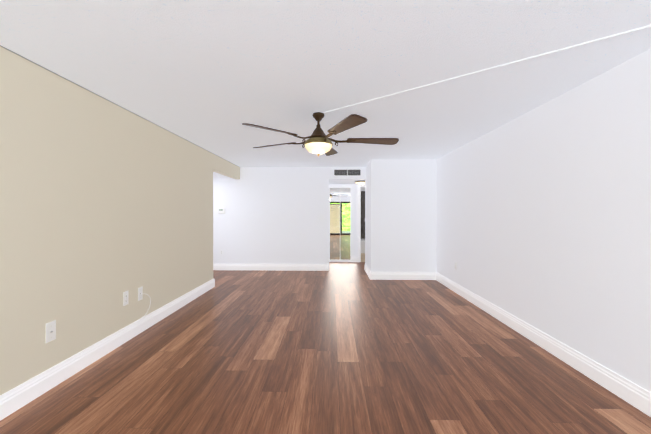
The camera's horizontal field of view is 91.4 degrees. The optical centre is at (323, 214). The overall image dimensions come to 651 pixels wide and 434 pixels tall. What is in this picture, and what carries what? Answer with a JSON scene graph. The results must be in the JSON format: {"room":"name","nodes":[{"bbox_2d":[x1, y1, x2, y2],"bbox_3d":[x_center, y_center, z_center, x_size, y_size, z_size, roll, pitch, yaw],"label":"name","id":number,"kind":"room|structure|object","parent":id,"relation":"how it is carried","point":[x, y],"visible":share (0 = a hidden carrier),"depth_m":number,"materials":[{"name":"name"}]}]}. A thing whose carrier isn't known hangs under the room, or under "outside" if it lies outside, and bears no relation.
{"room":"empty living room","nodes":[
{"label":"empty living room","id":0,"kind":"room"},
{"bbox_2d":[0,46,239,395],"bbox_3d":[-2.155,0.115,2.491,0.120,2.430,10.020,0,0,1],"label":"wall","id":1,"kind":"structure","parent":0,"point":[105,204],"depth_m":2.76,"materials":[{"name":"beige paint"}]},
{"bbox_2d":[46,320,55,342],"bbox_3d":[-2.087,0.898,2.436,0.018,0.150,0.088,0,0,1],"label":"outlet plate","id":2,"kind":"object","parent":1,"relation":"attached to","point":[50,331],"visible":1,"depth_m":2.43,"materials":[{"name":"white plastic"}]},
{"bbox_2d":[0,279,213,420],"bbox_3d":[-2.106,1.256,1.698,0.018,0.152,8.190,0,0,1],"label":"baseboard","id":3,"kind":"structure","parent":1,"relation":"attached to","point":[20,396],"depth_m":2.73,"materials":[{"name":"white"}]},
{"bbox_2d":[0,45,213,153],"bbox_3d":[-2.092,-1.098,2.546,0.004,0.005,9.900,0,0,1],"label":"trim","id":4,"kind":"structure","parent":1,"relation":"attached to","point":[92,92],"depth_m":2.72,"materials":[{"name":"grey paint"}]},
{"bbox_2d":[123,290,128,305],"bbox_3d":[-2.070,0.876,3.324,0.008,0.145,0.085,0,0,1],"label":"duplex electrical outlet","id":5,"kind":"object","parent":1,"relation":"attached to","point":[125,297],"visible":1,"depth_m":3.32,"materials":[{"name":"white plastic"}]},
{"bbox_2d":[138,286,150,317],"bbox_3d":[-2.039,0.996,3.631,0.055,0.354,0.195,0,0,1],"label":"outlet","id":6,"kind":"object","parent":1,"relation":"attached to","point":[140,293],"visible":1,"depth_m":3.59,"materials":[{"name":"white plastic"}]},
{"bbox_2d":[213,172,229,177],"bbox_3d":[-2.998,-0.902,6.665,1.770,0.100,1.950,0,0,1],"label":"ceiling","id":7,"kind":"structure","parent":0,"point":[216,175],"depth_m":7.15,"materials":[{"name":"white paint"}]},
{"bbox_2d":[213,167,328,263],"bbox_3d":[-1.875,0.101,7.556,3.972,2.430,0.120,0,0,1],"label":"wall","id":8,"kind":"structure","parent":0,"point":[271,215],"depth_m":7.48,"materials":[{"name":"white paint"}]},
{"bbox_2d":[218,208,224,213],"bbox_3d":[-2.423,-0.082,7.493,0.170,0.130,0.030,0,0,1],"label":"thermostat","id":9,"kind":"object","parent":8,"relation":"attached to","point":[221,210],"visible":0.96,"depth_m":7.48,"materials":[{"name":"white plastic"}]},
{"bbox_2d":[213,264,328,270],"bbox_3d":[-1.877,1.240,7.490,3.972,0.152,0.018,0,0,1],"label":"baseboard","id":10,"kind":"structure","parent":8,"relation":"attached to","point":[300,267],"depth_m":7.46,"materials":[{"name":"white wood"}]},
{"bbox_2d":[0,262,650,433],"bbox_3d":[-0.798,1.374,4.512,6.276,0.100,14.120,0,0,1],"label":"floor","id":11,"kind":"structure","parent":0,"point":[344,348],"depth_m":2.64,"materials":[{"name":"laminate"}]},
{"bbox_2d":[361,253,364,261],"bbox_3d":[1.693,1.306,10.062,1.329,0.006,2.660,0,0,1],"label":"floor","id":12,"kind":"structure","parent":11,"relation":"on","point":[362,257],"depth_m":9.63,"materials":[{"name":"beige"}]},
{"bbox_2d":[361,239,364,252],"bbox_3d":[1.718,1.083,10.971,1.304,0.434,0.820,0,0,1],"label":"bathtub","id":13,"kind":"object","parent":12,"relation":"on","point":[362,245],"depth_m":10.57,"materials":[{"name":"white"}]},
{"bbox_2d":[0,0,650,166],"bbox_3d":[0.038,-1.150,2.494,4.506,0.100,10.140,0,0,1],"label":"ceiling","id":14,"kind":"structure","parent":0,"point":[212,76],"depth_m":2.27,"materials":[{"name":"white paint"}]},
{"bbox_2d":[242,112,398,156],"bbox_3d":[-0.020,-0.868,3.519,1.712,0.470,1.720,0,0,1],"label":"ceiling fan","id":15,"kind":"object","parent":14,"relation":"hanging from","point":[318,142],"visible":1,"depth_m":3.40,"materials":[{"name":"brown wood"}]},
{"bbox_2d":[324,25,650,113],"bbox_3d":[1.075,-1.095,2.535,2.804,0.010,0.016,0,0,40],"label":"cord cover","id":16,"kind":"object","parent":14,"relation":"attached to","point":[581,44],"depth_m":2.29,"materials":[{"name":"white paint"}]},
{"bbox_2d":[329,184,357,261],"bbox_3d":[0.510,0.242,8.818,0.975,2.140,0.120,0,0,1],"label":"wall","id":17,"kind":"structure","parent":0,"point":[354,220],"depth_m":8.75,"materials":[{"name":"white paint"}]},
{"bbox_2d":[329,187,350,260],"bbox_3d":[0.445,0.260,8.744,0.598,2.045,0.026,0,0,1],"label":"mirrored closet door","id":18,"kind":"structure","parent":17,"relation":"in","point":[339,223],"depth_m":8.74,"materials":[{"name":"clear glass"}]},
{"bbox_2d":[352,257,357,261],"bbox_3d":[0.847,1.236,8.743,0.177,0.152,0.018,0,0,1],"label":"baseboard","id":19,"kind":"structure","parent":17,"relation":"attached to","point":[354,259],"depth_m":8.73,"materials":[{"name":"white wood"}]},
{"bbox_2d":[358,184,364,261],"bbox_3d":[1.407,0.245,8.726,0.943,2.135,0.020,0,0,1],"label":"door frame","id":20,"kind":"structure","parent":17,"relation":"attached to","point":[359,223],"depth_m":8.73,"materials":[{"name":"white wood"}]},
{"bbox_2d":[329,180,364,190],"bbox_3d":[1.252,-0.880,9.527,2.424,0.100,3.980,0,0,1],"label":"ceiling","id":21,"kind":"structure","parent":0,"point":[343,182],"depth_m":8.22,"materials":[{"name":"white paint"}]},
{"bbox_2d":[355,181,364,184],"bbox_3d":[0.917,-0.772,7.855,0.316,0.106,0.316,0,0,1],"label":"light","id":22,"kind":"object","parent":21,"relation":"attached to","point":[360,182],"visible":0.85,"depth_m":7.75,"materials":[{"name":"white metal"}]},
{"bbox_2d":[329,167,365,179],"bbox_3d":[0.544,-0.969,7.493,0.867,0.290,0.120,0,0,1],"label":"soffit","id":23,"kind":"structure","parent":0,"point":[333,177],"depth_m":7.43,"materials":[{"name":"white paint"}]},
{"bbox_2d":[334,169,360,175],"bbox_3d":[0.546,-0.979,7.427,0.646,0.170,0.012,0,0,1],"label":"vent grille","id":24,"kind":"object","parent":23,"relation":"attached to","point":[347,172],"visible":1,"depth_m":7.42,"materials":[{"name":"white metal"}]},
{"bbox_2d":[361,191,364,238],"bbox_3d":[1.667,0.235,11.450,1.449,2.140,0.120,0,0,1],"label":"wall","id":25,"kind":"structure","parent":0,"point":[362,214],"depth_m":11.40,"materials":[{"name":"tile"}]},
{"bbox_2d":[365,159,435,271],"bbox_3d":[1.623,0.102,6.979,1.317,2.430,1.100,0,0,1],"label":"wall block","id":26,"kind":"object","parent":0,"point":[400,215],"visible":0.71,"depth_m":6.43,"materials":[{"name":"white paint"}]},
{"bbox_2d":[364,264,370,279],"bbox_3d":[0.956,1.241,6.990,0.018,0.152,1.118,0,0,1],"label":"baseboard","id":27,"kind":"structure","parent":26,"relation":"attached to","point":[367,270],"depth_m":6.90,"materials":[{"name":"white wood"}]},
{"bbox_2d":[371,272,435,279],"bbox_3d":[1.610,1.243,6.424,1.317,0.152,0.018,0,0,1],"label":"baseboard","id":28,"kind":"structure","parent":26,"relation":"attached to","point":[403,275],"depth_m":6.42,"materials":[{"name":"white wood"}]},
{"bbox_2d":[436,48,650,391],"bbox_3d":[2.280,0.109,4.433,0.120,2.430,14.120,0,0,1],"label":"wall","id":29,"kind":"structure","parent":0,"point":[543,217],"depth_m":2.82,"materials":[{"name":"white paint"}]},
{"bbox_2d":[436,272,650,416],"bbox_3d":[2.150,1.255,1.958,0.018,0.152,8.920,0,0,1],"label":"baseboard","id":30,"kind":"structure","parent":29,"relation":"attached to","point":[632,393],"depth_m":2.81,"materials":[{"name":"white wood"}]}
]}

